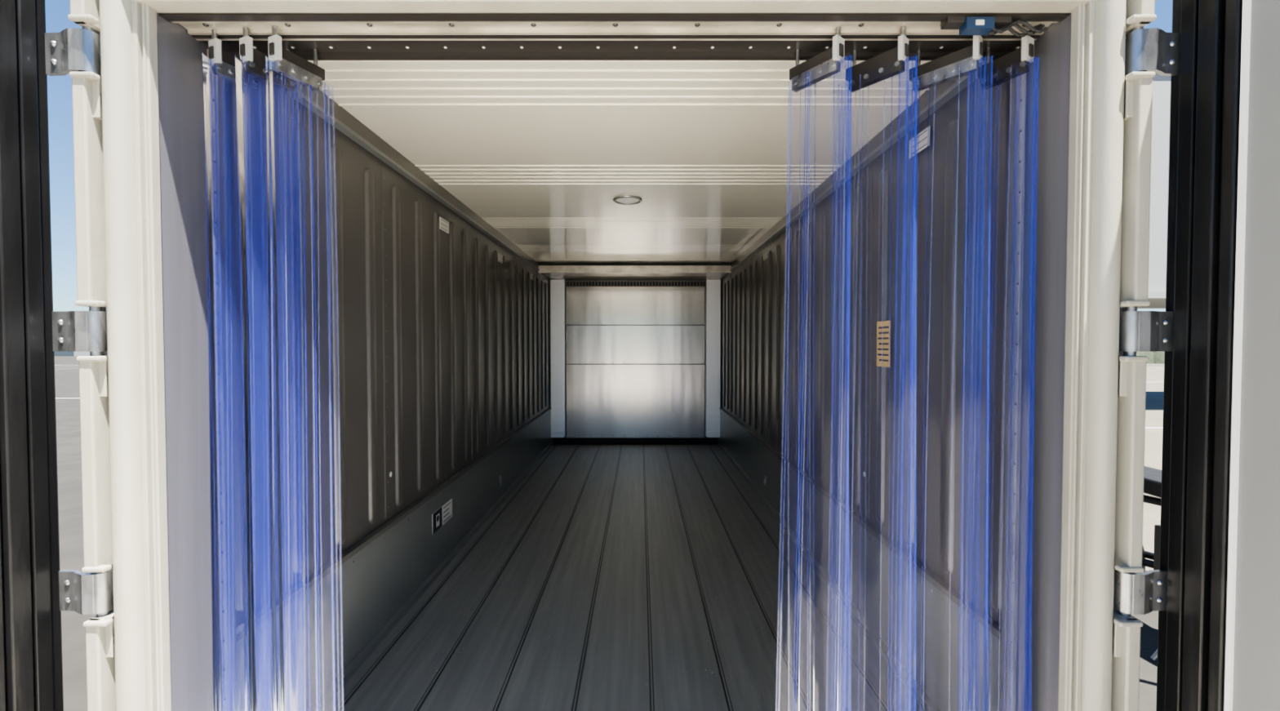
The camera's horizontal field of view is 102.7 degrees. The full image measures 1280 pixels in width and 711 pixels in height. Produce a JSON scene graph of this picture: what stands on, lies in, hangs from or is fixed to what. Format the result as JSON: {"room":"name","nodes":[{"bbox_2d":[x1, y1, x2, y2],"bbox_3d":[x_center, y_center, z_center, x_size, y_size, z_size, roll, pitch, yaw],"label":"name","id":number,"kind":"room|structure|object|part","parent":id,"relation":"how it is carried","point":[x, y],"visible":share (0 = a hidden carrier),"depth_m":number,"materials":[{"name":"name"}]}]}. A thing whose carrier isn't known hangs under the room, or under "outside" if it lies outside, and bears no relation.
{"room":"refrigerated truck trailer","nodes":[
{"label":"refrigerated truck trailer","id":0,"kind":"room"},
{"bbox_2d":[44,0,237,710],"bbox_3d":[-1.219,0.226,1.295,0.207,2.490,0.340,0,1,0],"label":"door frame post","id":1,"kind":"object","parent":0,"point":[136,74],"depth_m":1.17,"materials":[{"name":"white metal"}]},
{"bbox_2d":[226,78,553,710],"bbox_3d":[-1.218,0.100,4.183,0.125,2.270,5.520,0,1,0],"label":"wall","id":2,"kind":"structure","parent":0,"point":[414,362],"depth_m":2.18,"materials":[{"name":"metal"}]},
{"bbox_2d":[432,498,452,534],"bbox_3d":[-1.182,0.961,3.073,0.006,0.115,0.300,0,1,0],"label":"warning label","id":3,"kind":"object","parent":2,"relation":"attached to","point":[444,513],"visible":1,"depth_m":3.06,"materials":[{"name":"grey paper"}]},
{"bbox_2d":[439,217,448,233],"bbox_3d":[-1.189,-0.791,3.113,0.004,0.070,0.140,0,1,0],"label":"wall label","id":4,"kind":"object","parent":2,"relation":"attached to","point":[444,224],"visible":1,"depth_m":3.11,"materials":[{"name":"grey paper"}]},
{"bbox_2d":[497,253,502,263],"bbox_3d":[-1.189,-0.829,4.362,0.004,0.070,0.140,0,1,0],"label":"wall label","id":5,"kind":"object","parent":2,"relation":"attached to","point":[500,255],"visible":1,"depth_m":4.36,"materials":[{"name":"grey paper"}]},
{"bbox_2d":[498,475,766,485],"bbox_3d":[-0.060,1.061,4.325,2.250,0.078,0.056,0,1,0],"label":"rings","id":6,"kind":"object","parent":2,"relation":"attached to","point":[500,477],"visible":1,"depth_m":4.31,"materials":[{"name":"metal"}]},
{"bbox_2d":[308,60,931,262],"bbox_3d":[-0.060,-1.078,4.162,2.440,0.094,5.510,0,1,0],"label":"ceiling","id":7,"kind":"structure","parent":0,"point":[716,153],"depth_m":2.35,"materials":[{"name":"metal"}]},
{"bbox_2d":[613,195,642,204],"bbox_3d":[-0.080,-1.012,3.328,0.190,0.019,0.190,0,1,0],"label":"ceiling light fixture","id":8,"kind":"object","parent":7,"relation":"attached to","point":[622,199],"depth_m":3.31,"materials":[{"name":"white plastic"}]},
{"bbox_2d":[321,444,925,710],"bbox_3d":[-0.060,1.320,4.061,2.440,0.176,5.820,0,1,0],"label":"floor","id":9,"kind":"structure","parent":0,"point":[652,630],"depth_m":2.55,"materials":[{"name":"grey metal"}]},
{"bbox_2d":[386,494,804,697],"bbox_3d":[-0.051,1.256,3.222,1.932,0.003,2.589,0,1,0],"label":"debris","id":10,"kind":"object","parent":9,"relation":"on","point":[732,495],"visible":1,"depth_m":2.61,"materials":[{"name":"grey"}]},
{"bbox_2d":[538,262,731,444],"bbox_3d":[-0.060,0.048,6.465,2.440,2.270,0.955,0,1,0],"label":"wall","id":11,"kind":"structure","parent":0,"point":[635,348],"depth_m":6.83,"materials":[{"name":"metal"}]},
{"bbox_2d":[717,60,1010,710],"bbox_3d":[1.097,0.100,4.183,0.125,2.270,5.520,0,1,0],"label":"wall","id":12,"kind":"structure","parent":0,"point":[870,470],"depth_m":2.13,"materials":[{"name":"metal"}]},
{"bbox_2d":[130,0,1156,60],"bbox_3d":[-0.060,-0.926,1.259,2.440,0.265,0.320,0,1,0],"label":"door frame header","id":13,"kind":"structure","parent":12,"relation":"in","point":[339,29],"depth_m":1.25,"materials":[{"name":"white metal"}]},
{"bbox_2d":[202,25,324,710],"bbox_3d":[-0.954,0.232,1.327,0.277,2.077,0.187,0,1,0],"label":"curtain","id":14,"kind":"object","parent":13,"relation":"hanging from","point":[282,67],"visible":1,"depth_m":1.27,"materials":[{"name":"blue plastic"}]},
{"bbox_2d":[789,26,1034,710],"bbox_3d":[0.679,0.231,1.341,0.626,2.077,0.179,0,1,0],"label":"curtain","id":15,"kind":"object","parent":13,"relation":"hanging from","point":[891,63],"visible":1,"depth_m":1.30,"materials":[{"name":"blue plastic"}]},
{"bbox_2d":[940,15,1047,36],"bbox_3d":[0.839,-0.782,1.208,0.238,0.046,0.040,0,1,0],"label":"sensor","id":16,"kind":"object","parent":13,"relation":"attached to","point":[986,25],"depth_m":1.20,"materials":[{"name":"blue plastic"}]},
{"bbox_2d":[1223,0,1279,710],"bbox_3d":[1.244,0.176,0.610,0.095,2.280,1.132,0,1,0],"label":"door","id":17,"kind":"structure","parent":13,"relation":"attached to","point":[1246,4],"depth_m":1.00,"materials":[{"name":"white metal"}]},
{"bbox_2d":[1155,0,1242,710],"bbox_3d":[1.197,0.171,0.620,0.022,2.230,1.111,0,1,0],"label":"gasket","id":18,"kind":"object","parent":17,"relation":"attached to","point":[1205,108],"visible":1,"depth_m":1.08,"materials":[{"name":"black rubber"}]},
{"bbox_3d":[1.246,0.176,0.610,0.089,2.280,1.132,0,1,0],"label":"panel","id":19,"kind":"part","parent":17,"relation":"part of","materials":[{"name":"white metal"}]},
{"bbox_2d":[763,251,767,260],"bbox_3d":[1.069,-0.850,4.382,0.004,0.060,0.130,0,1,0],"label":"wall label","id":20,"kind":"object","parent":12,"relation":"attached to","point":[765,255],"visible":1,"depth_m":4.36,"materials":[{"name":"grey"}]},
{"bbox_2d":[876,320,890,367],"bbox_3d":[1.069,-0.051,2.249,0.004,0.200,0.120,0,1,0],"label":"instruction label","id":21,"kind":"object","parent":12,"relation":"attached to","point":[883,327],"visible":1,"depth_m":2.24,"materials":[{"name":"brown paper"}]},
{"bbox_2d":[909,125,929,158],"bbox_3d":[1.069,-0.815,1.962,0.004,0.070,0.140,0,1,0],"label":"wall label","id":22,"kind":"object","parent":12,"relation":"attached to","point":[921,141],"visible":1,"depth_m":1.96,"materials":[{"name":"grey paper"}]},
{"bbox_2d":[1000,0,1180,710],"bbox_3d":[1.099,0.226,1.295,0.207,2.490,0.340,0,1,0],"label":"door frame post","id":23,"kind":"object","parent":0,"point":[1074,578],"depth_m":1.17,"materials":[{"name":"white metal"}]},
{"label":"outside","id":24,"kind":"structure","parent":0,"visible":0},
{"bbox_2d":[54,355,1158,710],"bbox_3d":[-0.060,-1.073,120.007,400.000,0.300,360.000,0,1,0],"label":"ground","id":25,"kind":"structure","parent":24,"point":[66,379],"depth_m":3.78,"materials":[{"name":"grey concrete"}]},
{"bbox_2d":[54,364,79,398],"bbox_3d":[-43.060,0.927,25.128,74.000,0.006,22.200,0,1,0],"label":"parking lines","id":26,"kind":"object","parent":25,"relation":"on","point":[55,365],"visible":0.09,"depth_m":14.15,"materials":[{"name":"grey paint"}]},
{"bbox_2d":[53,351,89,355],"bbox_3d":[-85.060,-2.849,73.304,90.600,5.370,23.300,0,1,0],"label":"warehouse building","id":27,"kind":"structure","parent":25,"relation":"on","point":[56,353],"depth_m":61.91,"materials":[{"name":"white concrete"}]},
{"bbox_2d":[1142,466,1161,661],"bbox_3d":[2.690,0.932,2.372,0.734,1.041,1.978,0,1,0],"label":"chassis","id":28,"kind":"object","parent":25,"relation":"on","point":[1152,477],"visible":0.02,"depth_m":2.57,"materials":[{"name":"black metal"}]},
{"bbox_2d":[1142,366,1164,571],"bbox_3d":[46.640,0.781,31.626,86.600,0.004,56.800,0,1,0],"label":"parking lot surface","id":29,"kind":"object","parent":25,"relation":"on","point":[1154,375],"depth_m":8.07,"materials":[{"name":"grey concrete"}]},
{"bbox_2d":[1136,351,1164,364],"bbox_3d":[54.950,-0.339,37.931,64.477,1.949,4.545,0,1,0],"label":"building","id":30,"kind":"structure","parent":29,"relation":"on","point":[1154,357],"depth_m":37.13,"materials":[{"name":"green plant"}]},
{"bbox_2d":[1137,72,1170,308],"bbox_3d":[13.690,-2.620,12.444,10.700,7.666,3.200,0,1,0],"label":"trailer","id":31,"kind":"object","parent":29,"relation":"on","point":[1161,84],"visible":0.02,"depth_m":10.92,"materials":[{"name":"metal"}]},
{"bbox_2d":[1145,426,1162,428],"bbox_3d":[26.940,1.162,14.630,46.000,0.004,11.200,0,1,0],"label":"parking line","id":32,"kind":"object","parent":29,"relation":"on","point":[1145,427],"visible":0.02,"depth_m":9.11,"materials":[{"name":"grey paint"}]},
{"bbox_2d":[1146,364,1164,366],"bbox_3d":[53.940,0.643,34.173,68.000,0.156,0.300,0,1,0],"label":"concrete curb","id":33,"kind":"object","parent":29,"relation":"on","point":[1147,365],"depth_m":34.02,"materials":[{"name":"grey paint"}]},
{"bbox_3d":[-1.387,0.176,0.610,0.089,2.280,1.132,0,1,0],"label":"panel","id":34,"kind":"object","parent":25,"relation":"on","visible":0},
{"bbox_2d":[0,0,63,710],"bbox_3d":[-1.337,0.171,0.620,0.022,2.230,1.111,0,1,0],"label":"gasket","id":35,"kind":"object","parent":34,"relation":"attached to","point":[31,671],"visible":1,"depth_m":1.11,"materials":[{"name":"black rubber"}]}
]}

